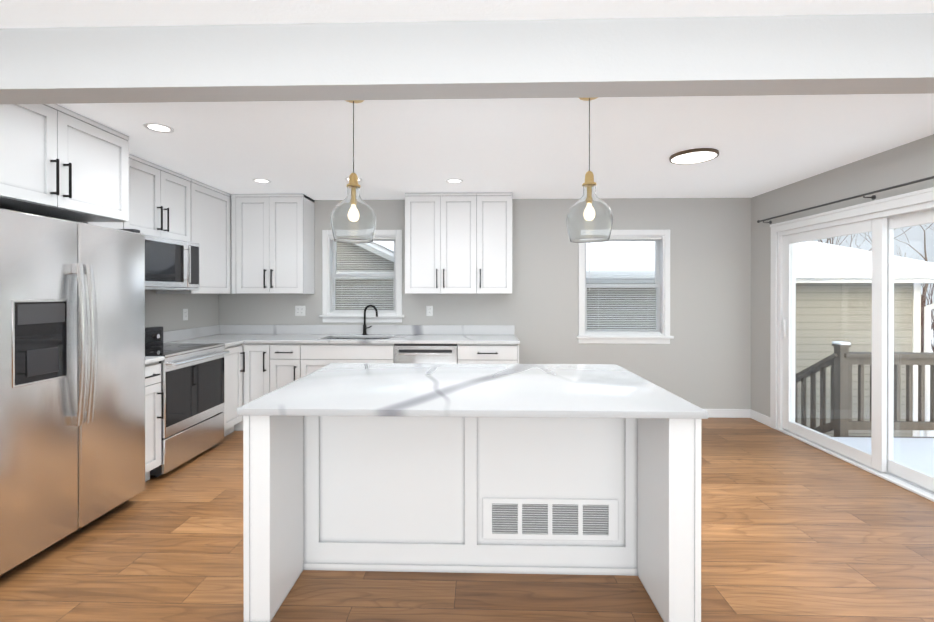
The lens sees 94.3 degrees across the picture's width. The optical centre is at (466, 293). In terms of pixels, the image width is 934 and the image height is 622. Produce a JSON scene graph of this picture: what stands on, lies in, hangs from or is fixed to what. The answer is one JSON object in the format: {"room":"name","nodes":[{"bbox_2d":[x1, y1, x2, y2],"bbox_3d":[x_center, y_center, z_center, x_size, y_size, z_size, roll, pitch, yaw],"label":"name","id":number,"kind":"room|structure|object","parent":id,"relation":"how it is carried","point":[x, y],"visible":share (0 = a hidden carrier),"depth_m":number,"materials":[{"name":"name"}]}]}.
{"room":"kitchen","nodes":[
{"label":"kitchen","id":0,"kind":"room"},
{"bbox_2d":[145,290,218,331],"bbox_3d":[-3.014,0.163,1.254,0.150,2.440,7.420,0,0,1],"label":"wall","id":1,"kind":"structure","parent":0,"point":[165,311],"depth_m":4.31,"materials":[{"name":"grey paint"}]},
{"bbox_2d":[0,104,128,221],"bbox_3d":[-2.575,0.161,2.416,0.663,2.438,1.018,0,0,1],"label":"upper cabinet","id":2,"kind":"object","parent":1,"relation":"attached to","point":[57,161],"visible":1,"depth_m":2.45,"materials":[{"name":"white paint"}]},
{"bbox_2d":[80,154,190,241],"bbox_3d":[-2.693,-0.530,3.457,0.373,1.063,1.053,0,0,1],"label":"upper cabinet","id":3,"kind":"object","parent":1,"relation":"attached to","point":[159,201],"visible":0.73,"depth_m":3.56,"materials":[{"name":"white paint"}]},
{"bbox_2d":[144,234,199,289],"bbox_3d":[-2.647,-0.247,3.604,0.457,0.423,0.756,0,0,1],"label":"over-the-range microwave","id":4,"kind":"object","parent":3,"relation":"attached to","point":[172,264],"visible":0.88,"depth_m":3.61,"materials":[{"name":"grey metal"}]},
{"bbox_2d":[183,309,187,319],"bbox_3d":[-2.852,0.209,4.391,0.009,0.116,0.072,0,0,1],"label":"electrical outlet","id":5,"kind":"object","parent":1,"relation":"attached to","point":[185,314],"visible":1,"depth_m":4.38,"materials":[{"name":"white plastic"}]},
{"bbox_2d":[156,178,230,293],"bbox_3d":[-2.667,-0.533,4.469,0.373,1.063,0.966,0,0,1],"label":"upper cabinet","id":6,"kind":"object","parent":1,"relation":"attached to","point":[211,220],"visible":0.46,"depth_m":4.30,"materials":[{"name":"white paint"}]},
{"bbox_2d":[0,418,933,621],"bbox_3d":[0.057,1.443,1.178,6.295,0.120,7.720,0,0,1],"label":"floor","id":7,"kind":"structure","parent":0,"point":[794,529],"depth_m":2.18,"materials":[{"name":"brown wood"}]},
{"bbox_2d":[0,208,144,575],"bbox_3d":[-2.490,0.479,2.434,0.776,1.802,0.965,0,0,1],"label":"fridge","id":8,"kind":"object","parent":7,"relation":"on","point":[72,376],"visible":1,"depth_m":2.34,"materials":[{"name":"grey metal"}]},
{"bbox_2d":[145,362,163,481],"bbox_3d":[-2.579,0.936,3.076,0.620,0.884,0.296,0,0,1],"label":"base cabinet","id":9,"kind":"object","parent":7,"relation":"on","point":[154,398],"depth_m":3.14,"materials":[{"name":"white paint"}]},
{"bbox_2d":[145,341,168,363],"bbox_3d":[-2.568,0.425,3.073,0.644,0.135,0.294,0,0,1],"label":"countertop","id":10,"kind":"structure","parent":9,"relation":"on","point":[148,359],"depth_m":3.15,"materials":[{"name":"stone"}]},
{"bbox_2d":[145,327,229,476],"bbox_3d":[-2.522,0.839,3.604,0.707,1.075,0.760,0,0,1],"label":"range","id":11,"kind":"object","parent":7,"relation":"on","point":[192,389],"visible":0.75,"depth_m":3.54,"materials":[{"name":"grey metal"}]},
{"bbox_2d":[223,344,244,436],"bbox_3d":[-2.551,0.933,4.158,0.620,0.884,0.342,0,0,1],"label":"base cabinet","id":12,"kind":"object","parent":7,"relation":"on","point":[234,364],"depth_m":4.18,"materials":[{"name":"white paint"}]},
{"bbox_2d":[163,329,244,346],"bbox_3d":[-2.532,0.422,4.146,0.660,0.135,0.318,0,0,1],"label":"countertop","id":13,"kind":"structure","parent":12,"relation":"on","point":[229,335],"depth_m":4.39,"materials":[{"name":"stone"}]},
{"bbox_2d":[234,344,241,430],"bbox_3d":[-2.536,0.931,4.653,0.624,0.884,0.600,0,0,1],"label":"base cabinet","id":14,"kind":"object","parent":7,"relation":"on","point":[238,427],"depth_m":4.35,"materials":[{"name":"white paint"}]},
{"bbox_2d":[188,325,519,343],"bbox_3d":[-1.162,0.421,4.593,3.375,0.135,0.646,0,0,1],"label":"countertop","id":15,"kind":"structure","parent":14,"relation":"on","point":[397,334],"depth_m":4.86,"materials":[{"name":"stone"}]},
{"bbox_2d":[362,304,377,334],"bbox_3d":[-1.075,0.287,4.814,0.194,0.340,0.122,0,0,1],"label":"faucet","id":16,"kind":"object","parent":15,"relation":"on","point":[365,327],"visible":0.98,"depth_m":4.83,"materials":[{"name":"black metal"}]},
{"bbox_2d":[242,343,269,430],"bbox_3d":[-2.091,0.931,4.631,0.266,0.884,0.620,0,0,1],"label":"base cabinet","id":17,"kind":"object","parent":7,"relation":"on","point":[256,376],"depth_m":4.33,"materials":[{"name":"white paint"}]},
{"bbox_2d":[270,343,325,391],"bbox_3d":[-1.795,0.931,4.623,0.326,0.884,0.620,0,0,1],"label":"base cabinet","id":18,"kind":"object","parent":7,"relation":"on","point":[270,367],"depth_m":4.31,"materials":[{"name":"white paint"}]},
{"bbox_2d":[394,344,457,363],"bbox_3d":[-0.404,0.934,4.519,0.628,0.880,0.538,0,0,1],"label":"dishwasher","id":19,"kind":"object","parent":7,"relation":"on","point":[429,353],"visible":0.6,"depth_m":4.27,"materials":[{"name":"grey metal"}]},
{"bbox_2d":[243,415,700,621],"bbox_3d":[0.023,0.938,2.327,1.892,0.885,1.072,0,0,1],"label":"kitchen island","id":20,"kind":"object","parent":7,"relation":"on","point":[580,469],"depth_m":2.15,"materials":[{"name":"paint"}]},
{"bbox_2d":[237,363,707,418],"bbox_3d":[0.023,0.480,2.311,1.900,0.030,1.138,0,0,1],"label":"island countertop","id":21,"kind":"structure","parent":20,"relation":"on","point":[335,390],"depth_m":2.03,"materials":[{"name":"white stone"}]},
{"bbox_2d":[458,344,518,363],"bbox_3d":[0.216,0.932,4.571,0.606,0.884,0.620,0,0,1],"label":"base cabinet","id":22,"kind":"object","parent":7,"relation":"on","point":[467,353],"depth_m":4.26,"materials":[{"name":"white paint"}]},
{"bbox_2d":[0,0,933,199],"bbox_3d":[0.057,-1.117,1.170,6.295,0.120,7.720,0,0,1],"label":"ceiling","id":23,"kind":"structure","parent":0,"point":[528,148],"depth_m":2.78,"materials":[{"name":"white paint"}]},
{"bbox_2d":[143,123,174,132],"bbox_3d":[-1.964,-1.058,2.764,0.164,0.006,0.164,0,0,1],"label":"recessed light","id":24,"kind":"object","parent":23,"relation":"in","point":[158,127],"visible":1,"depth_m":2.75,"materials":[{"name":"white"}]},
{"bbox_2d":[252,178,270,183],"bbox_3d":[-1.930,-1.062,4.073,0.164,0.006,0.164,0,0,1],"label":"recessed light","id":25,"kind":"object","parent":23,"relation":"in","point":[259,180],"visible":0.98,"depth_m":4.05,"materials":[{"name":"white"}]},
{"bbox_2d":[330,100,375,242],"bbox_3d":[-0.610,-0.671,2.329,0.240,0.776,0.240,0,0,1],"label":"pendant light","id":26,"kind":"object","parent":23,"relation":"hanging from","point":[353,218],"visible":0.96,"depth_m":2.25,"materials":[{"name":"clear glass"}]},
{"bbox_2d":[345,177,362,181],"bbox_3d":[-1.051,-1.061,4.020,0.164,0.006,0.164,0,0,1],"label":"recessed light","id":27,"kind":"object","parent":23,"relation":"in","point":[347,179],"visible":0.29,"depth_m":4.02,"materials":[{"name":"white"}]},
{"bbox_2d":[446,178,462,183],"bbox_3d":[-0.119,-1.062,4.076,0.164,0.006,0.164,0,0,1],"label":"recessed light","id":28,"kind":"object","parent":23,"relation":"in","point":[454,181],"visible":0.98,"depth_m":4.08,"materials":[{"name":"white"}]},
{"bbox_2d":[0,13,933,103],"bbox_3d":[0.072,-0.937,1.745,5.993,0.242,0.136,0,0,1],"label":"ceiling beam","id":29,"kind":"structure","parent":23,"relation":"attached to","point":[742,56],"depth_m":1.69,"materials":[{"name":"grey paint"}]},
{"bbox_2d":[566,97,612,242],"bbox_3d":[0.648,-0.671,2.297,0.240,0.776,0.240,0,0,1],"label":"pendant light","id":30,"kind":"object","parent":23,"relation":"hanging from","point":[589,217],"visible":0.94,"depth_m":2.22,"materials":[{"name":"clear glass"}]},
{"bbox_2d":[669,148,718,164],"bbox_3d":[1.736,-1.048,3.317,0.336,0.028,0.336,0,0,1],"label":"light","id":31,"kind":"object","parent":23,"relation":"in","point":[694,156],"visible":1,"depth_m":3.27,"materials":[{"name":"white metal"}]},
{"bbox_2d":[219,198,750,408],"bbox_3d":[0.156,0.152,4.958,6.295,2.440,0.150,0,0,1],"label":"wall","id":32,"kind":"structure","parent":0,"point":[702,359],"depth_m":4.84,"materials":[{"name":"grey paint"}]},
{"bbox_2d":[231,194,314,293],"bbox_3d":[-2.123,-0.533,4.752,0.772,1.063,0.373,0,0,1],"label":"upper cabinet","id":33,"kind":"object","parent":32,"relation":"attached to","point":[272,243],"visible":1,"depth_m":4.62,"materials":[{"name":"white paint"}]},
{"bbox_2d":[295,306,304,315],"bbox_3d":[-1.898,0.193,4.931,0.118,0.116,0.009,0,0,1],"label":"electrical outlet","id":34,"kind":"object","parent":32,"relation":"attached to","point":[299,310],"visible":1,"depth_m":4.93,"materials":[{"name":"white plastic"}]},
{"bbox_2d":[319,230,403,322],"bbox_3d":[-1.186,-0.200,4.969,0.956,1.051,0.194,0,0,1],"label":"window","id":35,"kind":"structure","parent":32,"relation":"in","point":[330,314],"depth_m":4.93,"materials":[{"name":"white"}]},
{"bbox_2d":[426,306,432,315],"bbox_3d":[-0.423,0.193,4.893,0.072,0.116,0.009,0,0,1],"label":"electrical outlet","id":36,"kind":"object","parent":32,"relation":"attached to","point":[429,310],"visible":1,"depth_m":4.89,"materials":[{"name":"white plastic"}]},
{"bbox_2d":[405,192,512,293],"bbox_3d":[-0.087,-0.533,4.699,1.135,1.063,0.373,0,0,1],"label":"upper cabinet","id":37,"kind":"object","parent":32,"relation":"attached to","point":[458,243],"visible":0.98,"depth_m":4.56,"materials":[{"name":"white paint"}]},
{"bbox_2d":[576,230,673,343],"bbox_3d":[1.755,-0.080,4.892,1.061,1.271,0.194,0,0,1],"label":"dining room window","id":38,"kind":"structure","parent":32,"relation":"in","point":[660,334],"depth_m":4.87,"materials":[{"name":"white"}]},
{"bbox_2d":[704,409,750,417],"bbox_3d":[1.851,1.325,4.835,2.600,0.095,0.014,0,0,1],"label":"baseboard","id":39,"kind":"structure","parent":32,"relation":"attached to","point":[729,413],"depth_m":4.80,"materials":[{"name":"white wood"}]},
{"bbox_2d":[751,134,933,416],"bbox_3d":[3.129,0.164,1.094,0.150,2.440,7.420,0,0,1],"label":"wall","id":40,"kind":"structure","parent":0,"point":[907,162],"depth_m":3.99,"materials":[{"name":"grey paint"}]},
{"bbox_2d":[751,409,769,426],"bbox_3d":[3.047,1.336,1.097,0.014,0.095,7.395,0,0,1],"label":"baseboard","id":41,"kind":"structure","parent":40,"relation":"attached to","point":[760,417],"depth_m":4.62,"materials":[{"name":"white wood"}]},
{"bbox_2d":[757,176,933,223],"bbox_3d":[3.067,-0.747,3.314,0.090,0.054,2.520,0,0,1],"label":"curtain rod","id":42,"kind":"object","parent":40,"relation":"attached to","point":[872,197],"visible":1,"depth_m":3.34,"materials":[{"name":"grey"}]},
{"bbox_2d":[770,187,933,501],"bbox_3d":[3.173,0.335,3.314,0.175,2.084,2.296,0,0,1],"label":"sliding glass door","id":43,"kind":"structure","parent":40,"relation":"in","point":[882,219],"depth_m":3.40,"materials":[{"name":"white"}]},
{"label":"outside","id":44,"kind":"structure","parent":0,"visible":0},
{"bbox_2d":[920,319,933,436],"bbox_3d":[7.714,2.478,12.175,75.000,0.248,65.000,0,0,1],"label":"yard","id":45,"kind":"structure","parent":44,"point":[932,433],"depth_m":7.51,"materials":[{"name":"white"}]},
{"bbox_2d":[335,241,933,436],"bbox_3d":[-0.112,0.189,9.912,15.330,4.338,7.720,0,0,1],"label":"outdoor view","id":46,"kind":"structure","parent":45,"relation":"on","point":[851,286],"depth_m":6.71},
{"bbox_2d":[795,341,933,475],"bbox_3d":[5.432,1.460,3.061,4.312,1.815,6.265,0,0,1],"label":"deck","id":47,"kind":"object","parent":45,"relation":"on","point":[858,424],"depth_m":4.93,"materials":[{"name":"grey wood"}]},
{"bbox_2d":[818,223,933,351],"bbox_3d":[15.487,-1.016,17.423,15.454,6.761,6.563,0,0,-43],"label":"tree","id":48,"kind":"object","parent":45,"relation":"on","point":[925,289],"depth_m":18.86,"materials":[{"name":"brown plant"}]},
{"bbox_2d":[921,284,933,351],"bbox_3d":[10.677,0.819,9.887,3.049,3.094,2.464,0,0,1],"label":"tree","id":49,"kind":"object","parent":45,"relation":"on","point":[922,316],"depth_m":9.98,"materials":[{"name":"brown"}]}
]}

